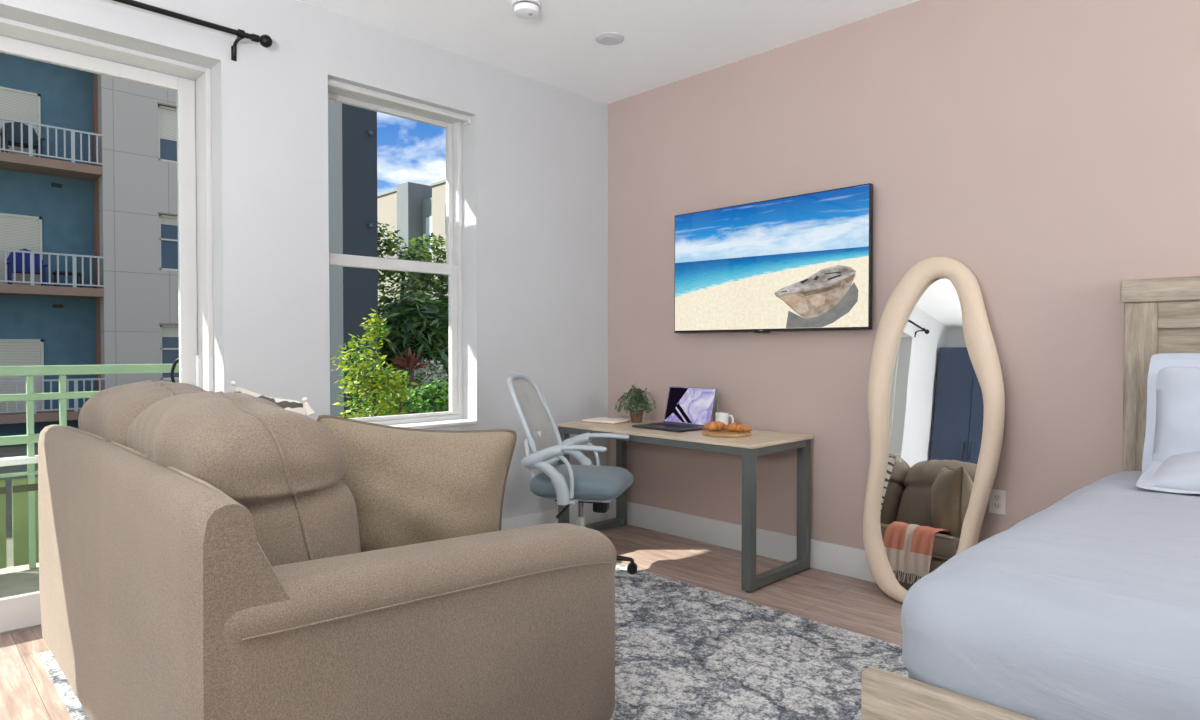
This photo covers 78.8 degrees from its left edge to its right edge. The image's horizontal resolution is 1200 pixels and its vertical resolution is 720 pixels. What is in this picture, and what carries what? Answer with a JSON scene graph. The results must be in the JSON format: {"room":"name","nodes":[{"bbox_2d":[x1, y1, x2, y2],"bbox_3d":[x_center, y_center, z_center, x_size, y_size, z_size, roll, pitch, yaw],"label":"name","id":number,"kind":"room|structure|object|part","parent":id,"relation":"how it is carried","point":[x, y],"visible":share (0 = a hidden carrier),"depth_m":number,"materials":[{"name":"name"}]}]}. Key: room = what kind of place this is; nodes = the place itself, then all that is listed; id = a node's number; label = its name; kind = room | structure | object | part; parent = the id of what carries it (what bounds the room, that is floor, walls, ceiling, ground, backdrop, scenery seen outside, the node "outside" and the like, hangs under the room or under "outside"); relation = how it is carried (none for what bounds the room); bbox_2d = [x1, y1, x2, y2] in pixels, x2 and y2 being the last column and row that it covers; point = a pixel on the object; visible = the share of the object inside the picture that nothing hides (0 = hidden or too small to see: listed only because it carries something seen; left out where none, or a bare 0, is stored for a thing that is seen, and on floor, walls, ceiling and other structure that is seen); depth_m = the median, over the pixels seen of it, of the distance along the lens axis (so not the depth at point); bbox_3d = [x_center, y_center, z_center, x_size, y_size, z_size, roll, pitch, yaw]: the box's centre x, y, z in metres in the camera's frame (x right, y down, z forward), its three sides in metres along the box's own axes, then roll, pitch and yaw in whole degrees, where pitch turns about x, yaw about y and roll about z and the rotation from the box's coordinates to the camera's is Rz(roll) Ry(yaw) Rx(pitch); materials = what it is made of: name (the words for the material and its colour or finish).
{"room":"studio apartment","nodes":[
{"label":"studio apartment","id":0,"kind":"room"},
{"bbox_2d":[0,563,38,597],"bbox_3d":[-3.624,1.390,3.369,3.700,0.240,1.438,-1,1,-45],"label":"floor","id":1,"kind":"structure","parent":0,"point":[17,580],"depth_m":4.16,"materials":[{"name":"concrete"}]},
{"bbox_2d":[0,364,178,568],"bbox_3d":[-4.032,0.653,3.768,3.660,1.216,0.100,-1,1,-45],"label":"balcony railing","id":2,"kind":"object","parent":1,"relation":"on","point":[25,528],"visible":0.33,"depth_m":4.36,"materials":[{"name":"green metal"}]},
{"bbox_3d":[-3.849,0.770,3.927,1.020,0.040,0.007,-1,1,-45],"label":"panel trim","id":3,"kind":"part","parent":2,"relation":"part of","materials":[{"name":"green metal"}]},
{"bbox_3d":[-3.861,0.970,3.942,1.020,0.520,0.024,-1,1,-45],"label":"kick panel","id":4,"kind":"part","parent":2,"relation":"part of","materials":[{"name":"green metal"}]},
{"bbox_3d":[-4.032,0.608,3.767,3.660,0.040,0.100,-1,1,-45],"label":"fourth rail","id":5,"kind":"part","parent":2,"relation":"part of","materials":[{"name":"white metal"}]},
{"bbox_3d":[-4.032,0.690,3.769,3.660,0.017,0.050,-1,1,-45],"label":"fifth rail","id":6,"kind":"part","parent":2,"relation":"part of","materials":[{"name":"green metal"}]},
{"bbox_3d":[-4.032,0.483,3.765,3.660,0.050,0.050,-1,1,-45],"label":"third rail","id":7,"kind":"part","parent":2,"relation":"part of","materials":[{"name":"green metal"}]},
{"bbox_3d":[-3.117,0.758,4.651,0.980,0.040,0.007,-1,1,-45],"label":"panel trim","id":8,"kind":"part","parent":2,"relation":"part of","materials":[{"name":"green metal"}]},
{"bbox_3d":[-3.128,0.958,4.666,0.980,0.520,0.024,-1,1,-45],"label":"kick panel","id":9,"kind":"part","parent":2,"relation":"part of","materials":[{"name":"green metal"}]},
{"bbox_3d":[-3.413,0.672,4.380,0.034,1.158,0.034,-1,1,-45],"label":"post","id":10,"kind":"part","parent":2,"relation":"part of","materials":[{"name":"green metal"}]},
{"bbox_3d":[-4.032,0.231,3.761,3.660,0.040,0.050,-1,1,-45],"label":"second rail","id":11,"kind":"part","parent":2,"relation":"part of","materials":[{"name":"green metal"}]},
{"bbox_3d":[-3.299,0.670,4.493,0.034,1.158,0.034,-1,1,-45],"label":"post","id":12,"kind":"part","parent":2,"relation":"part of","materials":[{"name":"green metal"}]},
{"bbox_3d":[-4.032,0.074,3.758,3.660,0.058,0.070,-1,1,-45],"label":"rail","id":13,"kind":"part","parent":2,"relation":"part of","materials":[{"name":"green metal"}]},
{"bbox_2d":[0,0,607,518],"bbox_3d":[-2.437,-0.313,3.205,6.600,3.050,0.420,-1,1,-45],"label":"wall","id":14,"kind":"structure","parent":0,"point":[535,153],"depth_m":4.07,"materials":[{"name":"white paint"}]},
{"bbox_2d":[0,17,213,635],"bbox_3d":[-3.010,-0.102,2.733,2.815,2.645,0.250,-1,1,-45],"label":"door","id":15,"kind":"structure","parent":14,"relation":"in","point":[191,83],"depth_m":3.62,"materials":[{"name":"white plastic"}]},
{"bbox_3d":[-2.152,0.074,3.705,0.052,0.174,0.017,0,1,-3],"label":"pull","id":16,"kind":"part","parent":15,"relation":"part of","materials":[{"name":"black metal"}]},
{"bbox_3d":[-2.032,0.074,3.720,0.040,0.200,0.055,-1,1,-45],"label":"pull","id":17,"kind":"part","parent":15,"relation":"part of","materials":[{"name":"white plastic"}]},
{"bbox_2d":[113,0,272,60],"bbox_3d":[-2.778,-1.497,2.463,3.230,0.130,0.134,-1,1,-45],"label":"curtain rod","id":18,"kind":"object","parent":14,"relation":"attached to","point":[265,40],"visible":1,"depth_m":3.38,"materials":[{"name":"black metal"}]},
{"bbox_3d":[-2.763,-1.532,2.426,3.130,0.025,0.025,-1,1,-45],"label":"rod","id":19,"kind":"part","parent":18,"relation":"part of","materials":[{"name":"black metal"}]},
{"bbox_2d":[328,88,476,428],"bbox_3d":[-1.195,-0.559,4.309,0.946,1.925,0.274,-1,1,-45],"label":"window","id":20,"kind":"structure","parent":14,"relation":"in","point":[452,268],"depth_m":4.63,"materials":[{"name":"white plastic"}]},
{"bbox_3d":[-1.270,-1.029,4.377,0.890,0.952,0.038,-1,1,-45],"label":"sash","id":21,"kind":"part","parent":20,"relation":"part of","materials":[{"name":"white plastic"}]},
{"bbox_3d":[-1.237,-0.123,4.359,0.890,0.954,0.040,-1,1,-45],"label":"sash","id":22,"kind":"part","parent":20,"relation":"part of","materials":[{"name":"white plastic"}]},
{"bbox_2d":[328,79,470,124],"bbox_3d":[-1.159,-1.499,4.264,0.934,0.044,0.070,-1,1,-45],"label":"roller blind","id":23,"kind":"object","parent":20,"relation":"attached to","point":[332,84],"visible":0.95,"depth_m":4.22,"materials":[{"name":"white plastic"}]},
{"bbox_3d":[-1.156,0.394,4.285,0.944,0.021,0.162,-1,1,-45],"label":"sill","id":24,"kind":"part","parent":20,"relation":"part of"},
{"bbox_2d":[501,503,607,529],"bbox_3d":[-0.875,1.112,4.467,2.636,0.159,0.016,-1,1,-45],"label":"baseboard","id":25,"kind":"structure","parent":14,"relation":"attached to","point":[546,516],"depth_m":4.98,"materials":[{"name":"white paint"}]},
{"bbox_2d":[0,524,902,719],"bbox_3d":[-0.204,1.310,0.975,6.900,0.120,6.770,-1,1,-45],"label":"floor","id":26,"kind":"structure","parent":0,"point":[27,690],"depth_m":3.67,"materials":[{"name":"laminate"}]},
{"bbox_2d":[39,563,908,719],"bbox_3d":[0.343,1.224,2.169,2.600,0.012,4.920,-1,1,-45],"label":"area rug","id":27,"kind":"object","parent":26,"relation":"on","point":[684,651],"visible":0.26,"depth_m":2.94,"materials":[{"name":"grey carpet"}]},
{"bbox_2d":[38,380,616,719],"bbox_3d":[-1.116,0.643,2.680,1.262,1.134,2.160,-1,1,-45],"label":"sofa","id":28,"kind":"object","parent":27,"relation":"on","point":[201,557],"visible":0.96,"depth_m":1.89,"materials":[{"name":"beige fabric"}]},
{"bbox_2d":[78,381,206,446],"bbox_3d":[-1.618,0.412,2.745,0.508,0.664,0.794,-1,1,-45],"label":"cushion","id":29,"kind":"object","parent":28,"relation":"on","point":[107,417],"depth_m":2.50,"materials":[{"name":"beige fabric"}]},
{"bbox_3d":[-1.461,0.694,2.344,0.297,0.866,2.130,-1,1,-45],"label":"frame","id":30,"kind":"part","parent":28,"relation":"part of","materials":[{"name":"beige fabric"}]},
{"bbox_2d":[127,392,360,565],"bbox_3d":[-1.064,0.424,2.179,0.510,0.654,0.814,-1,1,-45],"label":"cushion","id":31,"kind":"object","parent":28,"relation":"on","point":[284,466],"depth_m":1.89,"materials":[{"name":"beige fabric"}]},
{"bbox_2d":[228,381,314,415],"bbox_3d":[-1.302,0.434,2.923,0.717,0.691,0.180,1,1,39],"label":"patterned pillow","id":32,"kind":"object","parent":28,"relation":"on","point":[291,405],"visible":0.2,"depth_m":2.74,"materials":[{"name":"white fabric"}]},
{"bbox_2d":[316,415,516,551],"bbox_3d":[-0.617,0.476,2.388,0.666,0.601,0.328,0,1,0],"label":"throw pillow","id":33,"kind":"object","parent":28,"relation":"on","point":[408,486],"visible":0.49,"depth_m":2.29,"materials":[{"name":"beige fabric"}]},
{"bbox_3d":[-0.449,0.844,2.018,1.250,0.718,0.267,-1,1,-45],"label":"arm","id":34,"kind":"part","parent":28,"relation":"part of"},
{"bbox_2d":[507,374,636,573],"bbox_3d":[-0.148,0.633,4.094,0.735,1.106,0.645,0,1,14],"label":"office chair","id":35,"kind":"object","parent":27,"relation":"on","point":[567,484],"visible":0.95,"depth_m":3.95,"materials":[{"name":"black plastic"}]},
{"bbox_3d":[-0.272,0.597,3.854,0.304,0.313,0.100,0,1,14],"label":"armrest","id":36,"kind":"part","parent":35,"relation":"part of","materials":[{"name":"grey plastic"}]},
{"bbox_3d":[-0.181,0.809,3.963,0.034,0.084,0.158,1,1,37],"label":"height lever","id":37,"kind":"part","parent":35,"relation":"part of","materials":[{"name":"black plastic"}]},
{"bbox_3d":[-0.143,0.589,4.358,0.304,0.313,0.100,0,1,14],"label":"armrest","id":38,"kind":"part","parent":35,"relation":"part of","materials":[{"name":"grey plastic"}]},
{"bbox_3d":[-0.094,0.679,4.078,0.510,0.132,0.500,0,1,14],"label":"seat","id":39,"kind":"part","parent":35,"relation":"part of","materials":[{"name":"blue fabric"}]},
{"bbox_2d":[861,276,1199,719],"bbox_3d":[1.994,0.462,1.777,2.285,1.550,1.740,-1,1,-45],"label":"bed","id":40,"kind":"object","parent":27,"relation":"on","point":[1162,315],"visible":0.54,"depth_m":2.95,"materials":[{"name":"grey wood"}]},
{"bbox_3d":[1.198,0.930,0.997,0.045,0.480,1.740,-1,1,-45],"label":"footboard","id":41,"kind":"part","parent":40,"relation":"part of","materials":[{"name":"grey wood"}]},
{"bbox_3d":[2.265,0.487,3.064,0.070,1.455,0.112,-1,1,-45],"label":"headboard post","id":42,"kind":"part","parent":40,"relation":"part of","materials":[{"name":"grey wood"}]},
{"bbox_3d":[2.774,-0.279,2.535,0.092,0.095,1.584,-1,1,-45],"label":"cap rail","id":43,"kind":"part","parent":40,"relation":"part of","materials":[{"name":"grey wood"}]},
{"bbox_3d":[2.776,0.394,2.549,0.025,1.060,1.380,-1,1,-45],"label":"headboard","id":44,"kind":"part","parent":40,"relation":"part of","materials":[{"name":"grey wood"}]},
{"bbox_3d":[1.978,0.807,1.767,2.040,0.250,1.510,-1,1,-45],"label":"mattress","id":45,"kind":"object","parent":40,"relation":"on","visible":0},
{"bbox_2d":[901,471,1199,719],"bbox_3d":[1.969,0.686,1.754,2.096,0.542,1.728,-1,1,-45],"label":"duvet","id":46,"kind":"object","parent":45,"relation":"on","point":[1087,607],"visible":0.9,"depth_m":1.49,"materials":[{"name":"white fabric"}]},
{"bbox_2d":[1136,451,1199,494],"bbox_3d":[2.232,0.388,2.306,0.502,0.174,0.819,-1,1,-45],"label":"bed pillow","id":47,"kind":"object","parent":46,"relation":"on","point":[1179,473],"visible":0.76,"depth_m":2.42,"materials":[{"name":"fabric"}]},
{"bbox_2d":[1142,360,1199,473],"bbox_3d":[2.328,0.240,2.490,0.761,0.476,0.241,1,1,43],"label":"bed pillow","id":48,"kind":"object","parent":46,"relation":"on","point":[1173,386],"visible":0.73,"depth_m":2.68,"materials":[{"name":"fabric"}]},
{"bbox_2d":[1150,353,1199,362],"bbox_3d":[2.465,0.222,2.667,0.762,0.491,0.209,1,1,44],"label":"bed pillow","id":49,"kind":"object","parent":46,"relation":"on","point":[1165,356],"visible":0.02,"depth_m":2.91,"materials":[{"name":"fabric"}]},
{"bbox_2d":[556,417,812,591],"bbox_3d":[0.463,0.807,4.495,0.610,0.768,1.520,-1,1,-45],"label":"desk","id":50,"kind":"object","parent":26,"relation":"on","point":[760,442],"visible":0.77,"depth_m":4.13,"materials":[{"name":"brown wood"}]},
{"bbox_3d":[-0.043,0.805,5.007,0.600,0.742,0.060,-1,1,-45],"label":"leg frame","id":51,"kind":"part","parent":50,"relation":"part of","materials":[{"name":"grey metal"}]},
{"bbox_2d":[581,417,629,423],"bbox_3d":[0.037,0.405,4.897,0.270,0.021,0.200,1,1,33],"label":"notebook","id":52,"kind":"object","parent":50,"relation":"on","point":[604,420],"visible":1,"depth_m":4.85,"materials":[{"name":"paper"}]},
{"bbox_2d":[615,384,655,422],"bbox_3d":[0.233,0.285,4.857,0.268,0.262,0.261,0,1,-25],"label":"potted plant","id":53,"kind":"object","parent":50,"relation":"on","point":[636,399],"visible":1,"depth_m":4.83,"materials":[{"name":"green plant"}]},
{"bbox_3d":[0.242,0.375,4.867,0.088,0.082,0.088,-1,1,-45],"label":"pot","id":54,"kind":"part","parent":53,"relation":"part of","materials":[{"name":"brown ceramic"}]},
{"bbox_3d":[0.260,0.466,4.288,0.024,0.040,1.380,-1,1,-45],"label":"rail","id":55,"kind":"part","parent":50,"relation":"part of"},
{"bbox_2d":[632,386,716,431],"bbox_3d":[0.462,0.298,4.538,0.346,0.245,0.400,-1,1,-41],"label":"laptop","id":56,"kind":"object","parent":50,"relation":"on","point":[687,408],"visible":0.92,"depth_m":4.59,"materials":[{"name":"black plastic"}]},
{"bbox_3d":[0.568,0.293,4.631,0.007,0.244,0.400,18,-11,-40],"label":"lid","id":57,"kind":"part","parent":56,"relation":"part of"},
{"bbox_2d":[715,413,733,424],"bbox_3d":[0.756,0.373,4.477,0.104,0.097,0.080,0,1,-25],"label":"mug","id":58,"kind":"object","parent":50,"relation":"on","point":[722,417],"visible":0.53,"depth_m":4.44,"materials":[{"name":"white ceramic"}]},
{"bbox_2d":[701,429,750,437],"bbox_3d":[0.723,0.419,4.183,0.284,0.017,0.284,-1,1,-45],"label":"serving board","id":59,"kind":"object","parent":50,"relation":"on","point":[724,433],"visible":0.81,"depth_m":4.09,"materials":[{"name":"brown wood"}]},
{"bbox_2d":[702,421,725,430],"bbox_3d":[0.667,0.380,4.203,0.149,0.058,0.066,0,1,-15],"label":"croissant","id":60,"kind":"object","parent":59,"relation":"on","point":[714,425],"visible":0.91,"depth_m":4.18,"materials":[{"name":"orange food"}]},
{"bbox_2d":[724,423,751,431],"bbox_3d":[0.777,0.383,4.154,0.165,0.054,0.066,0,1,25],"label":"croissant","id":61,"kind":"object","parent":59,"relation":"on","point":[733,427],"visible":1,"depth_m":4.13,"materials":[{"name":"orange food"}]},
{"bbox_3d":[0.969,0.822,3.983,0.600,0.742,0.060,-1,1,-45],"label":"leg frame","id":62,"kind":"part","parent":50,"relation":"part of","materials":[{"name":"grey metal"}]},
{"bbox_2d":[863,257,1004,602],"bbox_3d":[1.627,0.344,3.599,0.648,1.721,0.275,1,1,41],"label":"floor mirror","id":63,"kind":"object","parent":26,"relation":"on","point":[936,395],"visible":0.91,"depth_m":3.61,"materials":[{"name":"pale beige wood"},{"name":"mirror glass"}]},
{"bbox_3d":[1.630,0.362,3.593,0.033,1.558,0.484,8,-5,-44],"label":"glass","id":64,"kind":"part","parent":63,"relation":"part of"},
{"bbox_2d":[297,0,918,103],"bbox_3d":[-0.204,-1.874,0.920,6.900,0.150,6.770,-1,1,-45],"label":"ceiling","id":65,"kind":"structure","parent":0,"point":[665,42],"depth_m":4.11,"materials":[{"name":"paint"}]},
{"bbox_2d":[512,0,540,18],"bbox_3d":[-0.383,-1.818,3.790,0.148,0.058,0.148,-1,1,-45],"label":"smoke detector","id":66,"kind":"object","parent":65,"relation":"attached to","point":[524,9],"visible":1,"depth_m":3.75,"materials":[{"name":"white plastic"}]},
{"bbox_3d":[-0.383,-1.841,3.790,0.148,0.012,0.148,-1,1,-45],"label":"plate","id":67,"kind":"part","parent":66,"relation":"part of","materials":[{"name":"white plastic"}]},
{"bbox_2d":[595,32,623,44],"bbox_3d":[0.055,-1.847,4.208,0.172,0.016,0.172,-1,1,-45],"label":"ceiling disc","id":68,"kind":"object","parent":65,"relation":"attached to","point":[605,38],"visible":1,"depth_m":4.18,"materials":[{"name":"white plastic"}]},
{"bbox_2d":[608,0,1199,549],"bbox_3d":[2.196,-0.315,3.320,0.150,3.050,6.770,-1,1,-45],"label":"wall","id":69,"kind":"structure","parent":0,"point":[1049,150],"depth_m":3.72,"materials":[{"name":"paint"}]},
{"bbox_2d":[608,499,875,582],"bbox_3d":[2.237,1.133,3.185,0.016,0.159,6.184,-1,1,-45],"label":"baseboard","id":70,"kind":"structure","parent":69,"relation":"attached to","point":[834,558],"depth_m":4.55,"materials":[{"name":"white paint"}]},
{"bbox_2d":[674,183,872,332],"bbox_3d":[0.986,-0.554,4.366,0.079,0.781,1.336,-1,1,-45],"label":"television","id":71,"kind":"object","parent":69,"relation":"attached to","point":[803,262],"visible":1,"depth_m":4.25,"materials":[{"name":"black plastic"}]},
{"bbox_2d":[989,489,1005,514],"bbox_3d":[1.911,0.681,3.512,0.009,0.116,0.074,-1,1,-45],"label":"wall outlet","id":72,"kind":"object","parent":69,"relation":"attached to","point":[997,499],"visible":0.96,"depth_m":3.51,"materials":[{"name":"white plastic"}]},
{"bbox_2d":[993,502,1000,508],"bbox_3d":[1.909,0.701,3.511,0.003,0.033,0.033,-1,1,-45],"label":"socket","id":73,"kind":"object","parent":72,"relation":"attached to","point":[996,505],"depth_m":3.51,"materials":[{"name":"white plastic"}]},
{"bbox_2d":[993,494,1000,500],"bbox_3d":[1.909,0.661,3.510,0.003,0.033,0.033,-1,1,-45],"label":"socket","id":74,"kind":"object","parent":72,"relation":"attached to","point":[996,497],"depth_m":3.51,"materials":[{"name":"white plastic"}]},
{"label":"outside","id":75,"kind":"structure","parent":0,"visible":0},
{"bbox_2d":[0,443,37,566],"bbox_3d":[-22.922,2.320,32.225,85.000,0.200,69.570,-1,1,-45],"label":"ground","id":76,"kind":"structure","parent":75,"point":[16,450],"depth_m":15.80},
{"bbox_2d":[0,53,178,435],"bbox_3d":[-18.952,-5.298,18.477,23.500,15.500,1.520,-1,1,-45],"label":"apartment building","id":77,"kind":"structure","parent":76,"relation":"on","point":[100,201],"depth_m":21.89,"materials":[{"name":"grey paint"}]},
{"bbox_2d":[0,89,37,156],"bbox_3d":[-16.952,-6.732,21.052,1.220,2.050,0.025,-1,1,-45],"label":"blind","id":78,"kind":"object","parent":77,"relation":"hanging from","point":[16,104],"depth_m":21.15,"materials":[{"name":"beige plastic"}]},
{"bbox_2d":[0,216,39,285],"bbox_3d":[-16.952,-3.131,21.114,1.220,2.050,0.025,-1,1,-45],"label":"blind","id":79,"kind":"object","parent":77,"relation":"hanging from","point":[16,232],"depth_m":21.19,"materials":[{"name":"white plastic"}]},
{"bbox_2d":[0,342,40,411],"bbox_3d":[-16.952,0.472,21.175,1.220,2.050,0.025,-1,1,-45],"label":"blind","id":80,"kind":"object","parent":77,"relation":"hanging from","point":[11,353],"depth_m":21.21,"materials":[{"name":"white plastic"}]},
{"bbox_2d":[0,122,45,157],"bbox_3d":[-16.373,-6.251,20.687,0.580,1.100,0.964,1,1,40],"label":"balcony chair","id":81,"kind":"object","parent":77,"relation":"on","point":[8,126],"visible":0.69,"depth_m":20.79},
{"bbox_3d":[-16.803,-5.999,20.533,0.060,0.600,0.050,1,1,40],"label":"leg","id":82,"kind":"part","parent":81,"relation":"part of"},
{"bbox_3d":[-16.448,-5.994,20.240,0.060,0.600,0.050,1,1,40],"label":"leg","id":83,"kind":"part","parent":81,"relation":"part of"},
{"bbox_3d":[-16.581,-6.464,20.855,0.040,0.680,0.864,1,1,40],"label":"backrest","id":84,"kind":"part","parent":81,"relation":"part of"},
{"bbox_3d":[-16.377,-6.106,20.693,0.530,0.050,0.720,1,1,40],"label":"seat","id":85,"kind":"part","parent":81,"relation":"part of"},
{"bbox_3d":[-15.943,-6.004,20.850,0.060,0.600,0.050,1,1,40],"label":"leg","id":86,"kind":"part","parent":81,"relation":"part of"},
{"bbox_2d":[6,249,47,285],"bbox_3d":[-16.358,-2.651,20.834,0.928,1.100,0.580,-1,1,-45],"label":"balcony chair","id":87,"kind":"object","parent":77,"relation":"on","point":[18,256],"visible":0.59,"depth_m":20.93,"materials":[{"name":"blue fabric"}]},
{"bbox_3d":[-16.789,-2.400,20.735,0.050,0.600,0.060,-1,1,-45],"label":"leg","id":88,"kind":"part","parent":87,"relation":"part of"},
{"bbox_3d":[-16.466,-2.394,20.408,0.050,0.600,0.060,-1,1,-45],"label":"leg","id":89,"kind":"part","parent":87,"relation":"part of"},
{"bbox_3d":[-16.547,-2.865,21.022,0.828,0.680,0.040,-1,1,-45],"label":"backrest","id":90,"kind":"part","parent":87,"relation":"part of","materials":[{"name":"blue plastic"}]},
{"bbox_3d":[-16.361,-2.506,20.840,0.690,0.050,0.530,-1,1,-45],"label":"seat","id":91,"kind":"part","parent":87,"relation":"part of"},
{"bbox_3d":[-15.926,-2.403,20.941,0.050,0.600,0.060,-1,1,-45],"label":"leg","id":92,"kind":"part","parent":87,"relation":"part of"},
{"bbox_3d":[-18.288,-6.133,18.120,9.963,0.950,0.060,-1,1,-45],"label":"railing","id":93,"kind":"part","parent":77,"relation":"part of","materials":[{"name":"white metal"}]},
{"bbox_3d":[-18.288,-2.531,18.182,9.963,0.950,0.060,-1,1,-45],"label":"railing","id":94,"kind":"part","parent":77,"relation":"part of","materials":[{"name":"white metal"}]},
{"bbox_3d":[-18.288,1.072,18.243,9.963,0.950,0.060,-1,1,-45],"label":"railing","id":95,"kind":"part","parent":77,"relation":"part of","materials":[{"name":"white metal"}]},
{"bbox_2d":[51,183,61,187],"bbox_3d":[-16.203,-5.210,21.772,0.240,0.100,0.099,-1,1,-45],"label":"wall light","id":96,"kind":"object","parent":77,"relation":"attached to","point":[53,185],"depth_m":21.75,"materials":[{"name":"black plastic"}]},
{"bbox_2d":[53,304,62,307],"bbox_3d":[-16.203,-1.608,21.833,0.240,0.100,0.099,-1,1,-45],"label":"wall light","id":97,"kind":"object","parent":77,"relation":"attached to","point":[54,305],"depth_m":21.79,"materials":[{"name":"black plastic"}]},
{"bbox_2d":[52,271,81,287],"bbox_3d":[-15.640,-2.342,21.464,0.660,0.460,0.600,-1,1,-45],"label":"table","id":98,"kind":"object","parent":77,"relation":"on","point":[79,274],"visible":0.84,"depth_m":21.44,"materials":[{"name":"black plastic"}]},
{"bbox_3d":[-15.330,-6.752,22.167,0.049,2.050,0.430,-1,1,-45],"label":"door","id":99,"kind":"part","parent":77,"relation":"part of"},
{"bbox_3d":[-15.330,-3.150,22.228,0.049,2.050,0.430,-1,1,-45],"label":"door","id":100,"kind":"part","parent":77,"relation":"part of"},
{"bbox_3d":[-15.330,0.454,22.290,0.049,2.050,0.430,-1,1,-45],"label":"door","id":101,"kind":"part","parent":77,"relation":"part of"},
{"bbox_3d":[-13.137,-7.963,23.218,1.700,0.050,0.130,-1,1,-45],"label":"head trim","id":102,"kind":"part","parent":77,"relation":"part of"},
{"bbox_3d":[-13.137,-4.574,23.276,1.700,0.050,0.130,-1,1,-45],"label":"head trim","id":103,"kind":"part","parent":77,"relation":"part of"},
{"bbox_3d":[-13.214,-7.075,23.332,1.670,1.730,0.020,-1,1,-45],"label":"pane","id":104,"kind":"part","parent":77,"relation":"part of","materials":[{"name":"blue glass"}]},
{"bbox_2d":[160,108,176,140],"bbox_3d":[-13.178,-7.405,23.333,1.610,0.950,0.018,-1,1,-45],"label":"blind","id":105,"kind":"object","parent":77,"relation":"hanging from","point":[168,116],"depth_m":22.94,"materials":[{"name":"beige plastic"}]},
{"bbox_3d":[-13.137,-1.135,23.334,1.700,0.050,0.130,-1,1,-45],"label":"head trim","id":106,"kind":"part","parent":77,"relation":"part of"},
{"bbox_3d":[-13.214,-3.681,23.390,1.670,1.740,0.020,-1,1,-45],"label":"pane","id":107,"kind":"part","parent":77,"relation":"part of","materials":[{"name":"blue glass"}]},
{"bbox_2d":[161,217,177,225],"bbox_3d":[-13.178,-4.376,23.384,1.610,0.230,0.018,-1,1,-45],"label":"blind","id":108,"kind":"object","parent":77,"relation":"hanging from","point":[165,221],"depth_m":23.00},
{"bbox_3d":[-13.214,-0.246,23.448,1.670,1.730,0.020,-1,1,-45],"label":"pane","id":109,"kind":"part","parent":77,"relation":"part of","materials":[{"name":"blue glass"}]},
{"bbox_2d":[162,327,178,336],"bbox_3d":[-13.178,-0.891,23.444,1.610,0.320,0.018,-1,1,-45],"label":"blind","id":110,"kind":"object","parent":77,"relation":"hanging from","point":[166,331],"depth_m":23.06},
{"bbox_2d":[328,100,377,417],"bbox_3d":[-4.538,-3.929,11.483,0.525,13.000,3.365,-1,1,-45],"label":"building","id":111,"kind":"structure","parent":76,"relation":"on","point":[352,130],"depth_m":10.35,"materials":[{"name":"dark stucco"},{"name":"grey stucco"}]},
{"bbox_2d":[330,308,417,417],"bbox_3d":[-2.487,1.036,7.948,0.947,3.197,0.734,-1,1,-45],"label":"shrub","id":112,"kind":"object","parent":76,"relation":"on","point":[395,382],"visible":0.61,"depth_m":7.88,"materials":[{"name":"green plant"}]},
{"bbox_2d":[361,379,448,415],"bbox_3d":[-2.486,1.426,9.358,1.405,2.371,0.909,-1,1,-45],"label":"shrub","id":113,"kind":"object","parent":76,"relation":"on","point":[421,394],"visible":0.26,"depth_m":9.40,"materials":[{"name":"green plant"}]},
{"bbox_2d":[387,346,430,413],"bbox_3d":[-2.757,1.192,10.524,0.531,2.792,0.650,1,1,30],"label":"bromeliad","id":114,"kind":"object","parent":76,"relation":"on","point":[411,361],"visible":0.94,"depth_m":10.46,"materials":[{"name":"red plant"}]},
{"bbox_2d":[377,179,447,345],"bbox_3d":[-9.796,-4.990,50.403,6.600,13.800,26.000,-1,1,-45],"label":"apartment building","id":115,"kind":"structure","parent":76,"relation":"on","point":[412,209],"depth_m":49.07,"materials":[{"name":"beige paint"}]},
{"bbox_3d":[-11.235,-8.209,48.574,0.040,2.660,1.260,-1,1,-45],"label":"pane","id":116,"kind":"part","parent":115,"relation":"part of","materials":[{"name":"white glass"}]},
{"bbox_2d":[377,222,447,345],"bbox_3d":[-4.304,-0.480,16.485,3.782,5.944,2.034,-1,1,-45],"label":"slender tree","id":117,"kind":"object","parent":76,"relation":"on","point":[437,287],"visible":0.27,"depth_m":16.30,"materials":[{"name":"green plant"}]},
{"bbox_2d":[378,292,448,413],"bbox_3d":[-3.132,0.672,12.860,2.863,3.763,2.112,-1,1,-45],"label":"bushes","id":118,"kind":"object","parent":76,"relation":"on","point":[414,323],"visible":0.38,"depth_m":12.38,"materials":[{"name":"green plant"}]},
{"bbox_2d":[414,359,448,408],"bbox_3d":[-2.578,1.278,11.107,0.483,2.602,0.582,0,1,24],"label":"flowering bush","id":119,"kind":"object","parent":76,"relation":"on","point":[423,378],"visible":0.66,"depth_m":11.02,"materials":[{"name":"green plant"}]}
]}

